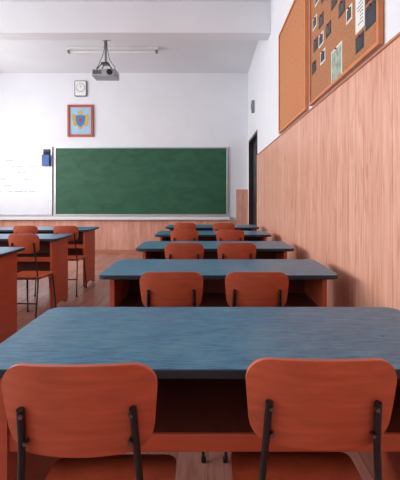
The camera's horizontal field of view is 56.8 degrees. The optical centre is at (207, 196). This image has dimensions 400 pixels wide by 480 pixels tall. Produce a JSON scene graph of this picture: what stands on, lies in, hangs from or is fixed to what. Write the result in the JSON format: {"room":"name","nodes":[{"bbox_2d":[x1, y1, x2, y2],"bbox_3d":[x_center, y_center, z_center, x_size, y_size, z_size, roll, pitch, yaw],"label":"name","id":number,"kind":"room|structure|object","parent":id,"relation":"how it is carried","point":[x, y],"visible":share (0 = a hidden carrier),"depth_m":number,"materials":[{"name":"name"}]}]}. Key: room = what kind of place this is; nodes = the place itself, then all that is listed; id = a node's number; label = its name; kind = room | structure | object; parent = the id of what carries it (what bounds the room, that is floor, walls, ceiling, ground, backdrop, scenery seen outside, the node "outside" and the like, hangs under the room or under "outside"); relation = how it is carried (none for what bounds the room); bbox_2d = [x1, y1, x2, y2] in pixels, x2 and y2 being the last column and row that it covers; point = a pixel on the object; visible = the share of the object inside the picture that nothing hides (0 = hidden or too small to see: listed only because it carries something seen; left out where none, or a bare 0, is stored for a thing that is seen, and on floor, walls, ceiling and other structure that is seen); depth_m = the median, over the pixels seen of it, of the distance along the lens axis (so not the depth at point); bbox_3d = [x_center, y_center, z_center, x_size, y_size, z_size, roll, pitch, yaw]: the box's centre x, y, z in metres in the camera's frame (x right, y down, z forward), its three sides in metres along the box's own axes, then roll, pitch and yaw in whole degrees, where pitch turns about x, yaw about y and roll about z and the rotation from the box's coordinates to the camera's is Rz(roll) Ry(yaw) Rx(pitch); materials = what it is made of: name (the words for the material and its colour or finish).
{"room":"classroom","nodes":[
{"label":"classroom","id":0,"kind":"room"},
{"bbox_2d":[0,73,247,220],"bbox_3d":[-2.275,-0.725,7.970,6.650,3.830,0.200,0,0,0],"label":"wall","id":1,"kind":"structure","parent":0,"point":[137,109],"depth_m":7.87,"materials":[{"name":"paint"}]},
{"bbox_2d":[0,147,52,214],"bbox_3d":[-4.150,-0.335,7.846,1.700,1.450,0.040,0,0,0],"label":"whiteboard","id":2,"kind":"object","parent":1,"relation":"attached to","point":[26,186],"visible":1,"depth_m":7.84,"materials":[{"name":"white plastic"}]},
{"bbox_2d":[42,149,49,165],"bbox_3d":[-3.410,-0.830,7.790,0.160,0.360,0.070,0,0,0],"label":"holder","id":3,"kind":"object","parent":2,"relation":"attached to","point":[46,152],"visible":1,"depth_m":7.75,"materials":[{"name":"blue plastic"}]},
{"bbox_2d":[67,105,93,136],"bbox_3d":[-2.705,-1.617,7.848,0.550,0.680,0.035,0,0,0],"label":"framed picture","id":4,"kind":"object","parent":1,"relation":"attached to","point":[80,118],"visible":1,"depth_m":7.85,"materials":[{"name":"paper"}]},
{"bbox_2d":[74,80,86,96],"bbox_3d":[-2.700,-2.300,7.843,0.260,0.340,0.046,0,0,0],"label":"wall clock","id":5,"kind":"object","parent":1,"relation":"attached to","point":[80,86],"visible":1,"depth_m":7.83,"materials":[{"name":"grey plastic"}]},
{"bbox_2d":[0,216,229,219],"bbox_3d":[-2.220,0.440,7.815,5.360,0.080,0.110,0,0,0],"label":"trim","id":6,"kind":"structure","parent":1,"relation":"attached to","point":[1,217],"depth_m":7.76,"materials":[{"name":"white paint"}]},
{"bbox_2d":[95,250,142,252],"bbox_3d":[-2.275,1.155,7.851,6.250,0.070,0.013,0,0,0],"label":"baseboard","id":7,"kind":"structure","parent":1,"relation":"attached to","point":[96,251],"depth_m":7.84,"materials":[{"name":"brown wood"}]},
{"bbox_2d":[0,221,247,249],"bbox_3d":[-2.275,0.845,7.864,6.250,0.690,0.012,0,0,0],"label":"wainscoting","id":8,"kind":"structure","parent":1,"relation":"attached to","point":[110,235],"depth_m":7.86,"materials":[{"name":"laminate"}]},
{"bbox_2d":[54,147,227,214],"bbox_3d":[-1.415,-0.335,7.846,3.670,1.450,0.040,0,0,0],"label":"chalkboard","id":9,"kind":"object","parent":1,"relation":"attached to","point":[87,180],"visible":1,"depth_m":7.84,"materials":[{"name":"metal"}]},
{"bbox_2d":[236,189,247,220],"bbox_3d":[0.725,0.170,7.862,0.250,0.660,0.016,0,0,0],"label":"trim","id":10,"kind":"structure","parent":1,"relation":"attached to","point":[241,194],"depth_m":7.85,"materials":[{"name":"laminate"}]},
{"bbox_2d":[0,0,270,72],"bbox_3d":[-2.275,-2.715,2.185,6.650,0.150,11.770,0,0,0],"label":"ceiling","id":11,"kind":"structure","parent":0,"point":[16,56],"depth_m":6.95,"materials":[{"name":"paint"}]},
{"bbox_2d":[92,40,118,80],"bbox_3d":[-1.711,-2.308,6.138,0.421,0.665,0.305,0,0,0],"label":"ceiling projector","id":12,"kind":"object","parent":11,"relation":"hanging from","point":[102,74],"depth_m":6.09,"materials":[{"name":"grey plastic"}]},
{"bbox_2d":[66,47,158,53],"bbox_3d":[-1.685,-2.592,6.550,1.630,0.095,0.120,0,0,0],"label":"fluorescent ceiling light","id":13,"kind":"object","parent":11,"relation":"attached to","point":[70,50],"visible":1,"depth_m":6.53,"materials":[{"name":"white paint"}]},
{"bbox_2d":[0,2,270,39],"bbox_3d":[-2.275,-2.430,5.120,6.250,0.420,0.240,0,0,0],"label":"ceiling beam","id":14,"kind":"structure","parent":11,"relation":"attached to","point":[18,20],"depth_m":5.00,"materials":[{"name":"white paint"}]},
{"bbox_2d":[17,253,374,479],"bbox_3d":[-2.275,1.250,2.185,6.650,0.120,11.770,0,0,0],"label":"floor","id":15,"kind":"structure","parent":0,"point":[189,466],"depth_m":4.06,"materials":[{"name":"laminate"}]},
{"bbox_2d":[0,247,24,343],"bbox_3d":[-2.230,0.810,2.925,1.340,0.760,0.530,0,0,0],"label":"school desk","id":16,"kind":"object","parent":15,"relation":"on","point":[8,255],"visible":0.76,"depth_m":3.00,"materials":[{"name":"blue laminate"}]},
{"bbox_2d":[13,225,49,296],"bbox_3d":[-2.220,0.767,4.638,0.332,0.846,0.438,0,0,0],"label":"chair","id":17,"kind":"object","parent":15,"relation":"on","point":[23,229],"visible":0.32,"depth_m":4.47,"materials":[{"name":"brown wood"}]},
{"bbox_2d":[8,234,56,318],"bbox_3d":[-1.727,0.767,3.618,0.332,0.846,0.438,0,0,3],"label":"chair","id":18,"kind":"object","parent":15,"relation":"on","point":[30,242],"visible":0.8,"depth_m":3.47,"materials":[{"name":"brown wood"}]},
{"bbox_2d":[0,234,72,308],"bbox_3d":[-2.230,0.810,4.065,1.340,0.760,0.530,0,0,0],"label":"school desk","id":19,"kind":"object","parent":15,"relation":"on","point":[52,255],"visible":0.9,"depth_m":4.09,"materials":[{"name":"blue laminate"}]},
{"bbox_2d":[0,227,98,286],"bbox_3d":[-2.230,0.810,5.085,1.340,0.760,0.530,0,0,0],"label":"school desk","id":20,"kind":"object","parent":15,"relation":"on","point":[85,243],"visible":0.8,"depth_m":5.06,"materials":[{"name":"blue laminate"}]},
{"bbox_2d":[53,226,86,296],"bbox_3d":[-1.728,0.767,4.618,0.332,0.846,0.438,0,0,-3],"label":"chair","id":21,"kind":"object","parent":15,"relation":"on","point":[73,230],"visible":0.61,"depth_m":4.47,"materials":[{"name":"brown wood"}]},
{"bbox_2d":[1,362,175,479],"bbox_3d":[-0.256,0.755,0.875,0.340,0.870,0.449,0,0,-1],"label":"chair","id":22,"kind":"object","parent":15,"relation":"on","point":[84,415],"visible":1,"depth_m":0.72,"materials":[{"name":"brown wood"}]},
{"bbox_2d":[140,272,205,462],"bbox_3d":[-0.173,0.767,1.868,0.332,0.846,0.438,0,0,-1],"label":"chair","id":23,"kind":"object","parent":15,"relation":"on","point":[158,289],"visible":0.45,"depth_m":1.71,"materials":[{"name":"brown wood"}]},
{"bbox_2d":[170,230,197,240],"bbox_3d":[-0.250,0.767,4.058,0.332,0.846,0.438,0,0,0],"label":"chair","id":24,"kind":"object","parent":15,"relation":"on","point":[176,235],"visible":0.28,"depth_m":3.90,"materials":[{"name":"brown wood"}]},
{"bbox_2d":[165,243,203,258],"bbox_3d":[-0.180,0.767,2.938,0.332,0.846,0.438,0,0,0],"label":"chair","id":25,"kind":"object","parent":15,"relation":"on","point":[172,250],"visible":0.26,"depth_m":2.78,"materials":[{"name":"brown wood"}]},
{"bbox_2d":[174,223,195,229],"bbox_3d":[-0.310,0.767,5.108,0.332,0.846,0.438,0,0,0],"label":"chair","id":26,"kind":"object","parent":15,"relation":"on","point":[177,226],"visible":0.19,"depth_m":4.95,"materials":[{"name":"brown wood"}]},
{"bbox_2d":[0,307,399,479],"bbox_3d":[0.058,0.810,1.185,1.340,0.760,0.530,0,0,0],"label":"school desk","id":27,"kind":"object","parent":15,"relation":"on","point":[200,358],"visible":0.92,"depth_m":1.11,"materials":[{"name":"blue laminate"}]},
{"bbox_2d":[165,225,258,230],"bbox_3d":[0.058,0.810,5.485,1.340,0.760,0.530,0,0,0],"label":"school desk","id":28,"kind":"object","parent":15,"relation":"on","point":[170,227],"visible":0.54,"depth_m":5.39,"materials":[{"name":"blue laminate"}]},
{"bbox_2d":[155,231,270,240],"bbox_3d":[0.058,0.810,4.465,1.340,0.760,0.530,0,0,0],"label":"school desk","id":29,"kind":"object","parent":15,"relation":"on","point":[164,235],"visible":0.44,"depth_m":4.48,"materials":[{"name":"blue laminate"}]},
{"bbox_2d":[136,241,293,258],"bbox_3d":[0.058,0.810,3.345,1.340,0.760,0.530,0,0,0],"label":"school desk","id":30,"kind":"object","parent":15,"relation":"on","point":[151,249],"visible":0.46,"depth_m":3.42,"materials":[{"name":"blue laminate"}]},
{"bbox_2d":[99,259,337,306],"bbox_3d":[0.058,0.810,2.295,1.340,0.760,0.530,0,0,0],"label":"school desk","id":31,"kind":"object","parent":15,"relation":"on","point":[308,278],"visible":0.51,"depth_m":2.26,"materials":[{"name":"blue laminate"}]},
{"bbox_2d":[213,223,234,230],"bbox_3d":[0.210,0.767,5.058,0.332,0.846,0.438,0,0,0],"label":"chair","id":32,"kind":"object","parent":15,"relation":"on","point":[217,226],"visible":0.19,"depth_m":4.90,"materials":[{"name":"brown wood"}]},
{"bbox_2d":[216,230,243,240],"bbox_3d":[0.238,0.767,4.058,0.332,0.846,0.438,0,0,1],"label":"chair","id":33,"kind":"object","parent":15,"relation":"on","point":[221,235],"visible":0.34,"depth_m":3.90,"materials":[{"name":"brown wood"}]},
{"bbox_2d":[217,243,255,258],"bbox_3d":[0.214,0.767,2.948,0.332,0.846,0.438,0,0,-2],"label":"chair","id":34,"kind":"object","parent":15,"relation":"on","point":[224,250],"visible":0.24,"depth_m":2.79,"materials":[{"name":"brown wood"}]},
{"bbox_2d":[223,272,288,462],"bbox_3d":[0.231,0.767,1.868,0.332,0.846,0.438,0,0,1],"label":"chair","id":35,"kind":"object","parent":15,"relation":"on","point":[243,289],"visible":0.44,"depth_m":1.71,"materials":[{"name":"brown wood"}]},
{"bbox_2d":[231,357,396,479],"bbox_3d":[0.233,0.755,0.897,0.340,0.870,0.449,0,0,1],"label":"chair","id":36,"kind":"object","parent":15,"relation":"on","point":[312,404],"visible":0.96,"depth_m":0.74,"materials":[{"name":"brown wood"}]},
{"bbox_2d":[248,0,399,224],"bbox_3d":[0.950,-0.725,2.185,0.200,3.830,11.370,0,0,0],"label":"wall","id":37,"kind":"structure","parent":0,"point":[263,70],"depth_m":5.03,"materials":[{"name":"paint"}]},
{"bbox_2d":[249,130,256,230],"bbox_3d":[0.950,0.010,7.050,0.200,2.360,1.380,0,0,0],"label":"door","id":38,"kind":"structure","parent":37,"relation":"in","point":[253,140],"depth_m":7.55,"materials":[{"name":"metal"}]},
{"bbox_2d":[251,100,254,112],"bbox_3d":[0.821,-1.660,6.800,0.054,0.220,0.120,0,0,0],"label":"wall speaker","id":39,"kind":"object","parent":37,"relation":"attached to","point":[252,101],"visible":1,"depth_m":6.74,"materials":[{"name":"grey plastic"}]},
{"bbox_2d":[278,0,307,133],"bbox_3d":[0.832,-1.306,3.710,0.028,1.142,1.180,0,0,0],"label":"notice board","id":40,"kind":"object","parent":37,"relation":"attached to","point":[293,35],"visible":1,"depth_m":3.60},
{"bbox_2d":[256,32,399,155],"bbox_3d":[0.840,-0.710,1.430,0.020,0.012,9.860,0,0,0],"label":"trim","id":41,"kind":"structure","parent":37,"relation":"attached to","point":[396,36],"depth_m":2.20,"materials":[{"name":"brown wood"}]},
{"bbox_2d":[257,36,399,310],"bbox_3d":[0.844,0.243,1.430,0.012,1.894,9.860,0,0,0],"label":"wall paneling","id":42,"kind":"structure","parent":37,"relation":"attached to","point":[328,187],"depth_m":2.22,"materials":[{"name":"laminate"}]},
{"bbox_2d":[309,0,383,105],"bbox_3d":[0.832,-1.306,2.390,0.028,1.142,1.220,0,0,0],"label":"notice board","id":43,"kind":"object","parent":37,"relation":"attached to","point":[343,34],"visible":1,"depth_m":2.34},
{"bbox_2d":[312,60,315,74],"bbox_3d":[0.825,-1.015,2.895,0.012,0.090,0.110,0,0,0],"label":"photo","id":44,"kind":"object","parent":43,"relation":"attached to","point":[314,61],"depth_m":2.89},
{"bbox_2d":[313,14,316,30],"bbox_3d":[0.825,-1.355,2.875,0.012,0.090,0.110,0,0,0],"label":"photo","id":45,"kind":"object","parent":43,"relation":"attached to","point":[315,16],"depth_m":2.86,"materials":[{"name":"paper"}]},
{"bbox_2d":[313,36,317,52],"bbox_3d":[0.825,-1.175,2.855,0.012,0.090,0.110,0,0,0],"label":"photo","id":46,"kind":"object","parent":43,"relation":"attached to","point":[315,41],"depth_m":2.85},
{"bbox_2d":[319,30,323,47],"bbox_3d":[0.825,-1.155,2.715,0.012,0.090,0.110,0,0,0],"label":"photo","id":47,"kind":"object","parent":43,"relation":"attached to","point":[321,35],"depth_m":2.70,"materials":[{"name":"paper"}]},
{"bbox_2d":[319,11,323,28],"bbox_3d":[0.825,-1.295,2.715,0.012,0.090,0.110,0,0,0],"label":"photo","id":48,"kind":"object","parent":43,"relation":"attached to","point":[321,16],"depth_m":2.70},
{"bbox_2d":[320,48,324,65],"bbox_3d":[0.825,-1.015,2.675,0.012,0.090,0.110,0,0,0],"label":"photo","id":49,"kind":"object","parent":43,"relation":"attached to","point":[322,52],"depth_m":2.68,"materials":[{"name":"paper"}]},
{"bbox_2d":[326,20,330,38],"bbox_3d":[0.825,-1.155,2.555,0.012,0.090,0.110,0,0,0],"label":"photo","id":50,"kind":"object","parent":43,"relation":"attached to","point":[328,25],"depth_m":2.54},
{"bbox_2d":[331,0,336,10],"bbox_3d":[0.825,-1.295,2.435,0.012,0.090,0.110,0,0,0],"label":"photo","id":51,"kind":"object","parent":43,"relation":"attached to","point":[333,2],"depth_m":2.44},
{"bbox_2d":[331,41,341,82],"bbox_3d":[0.825,-0.855,2.390,0.012,0.230,0.200,0,0,0],"label":"poster","id":52,"kind":"object","parent":43,"relation":"attached to","point":[336,52],"depth_m":2.38,"materials":[{"name":"paper"}]},
{"bbox_2d":[339,0,344,17],"bbox_3d":[0.825,-1.175,2.295,0.012,0.090,0.110,0,0,0],"label":"photo","id":53,"kind":"object","parent":43,"relation":"attached to","point":[342,2],"depth_m":2.29},
{"bbox_2d":[346,3,351,24],"bbox_3d":[0.825,-1.075,2.175,0.012,0.090,0.090,0,0,0],"label":"photo","id":54,"kind":"object","parent":43,"relation":"attached to","point":[349,8],"depth_m":2.17,"materials":[{"name":"paper"}]},
{"bbox_2d":[355,30,363,54],"bbox_3d":[0.825,-0.845,2.025,0.012,0.090,0.110,0,0,0],"label":"photo","id":55,"kind":"object","parent":43,"relation":"attached to","point":[359,38],"depth_m":2.02},
{"bbox_2d":[365,0,375,31],"bbox_3d":[0.825,-0.930,1.885,0.012,0.120,0.130,0,0,0],"label":"photo","id":56,"kind":"object","parent":43,"relation":"attached to","point":[370,9],"depth_m":1.89}
]}

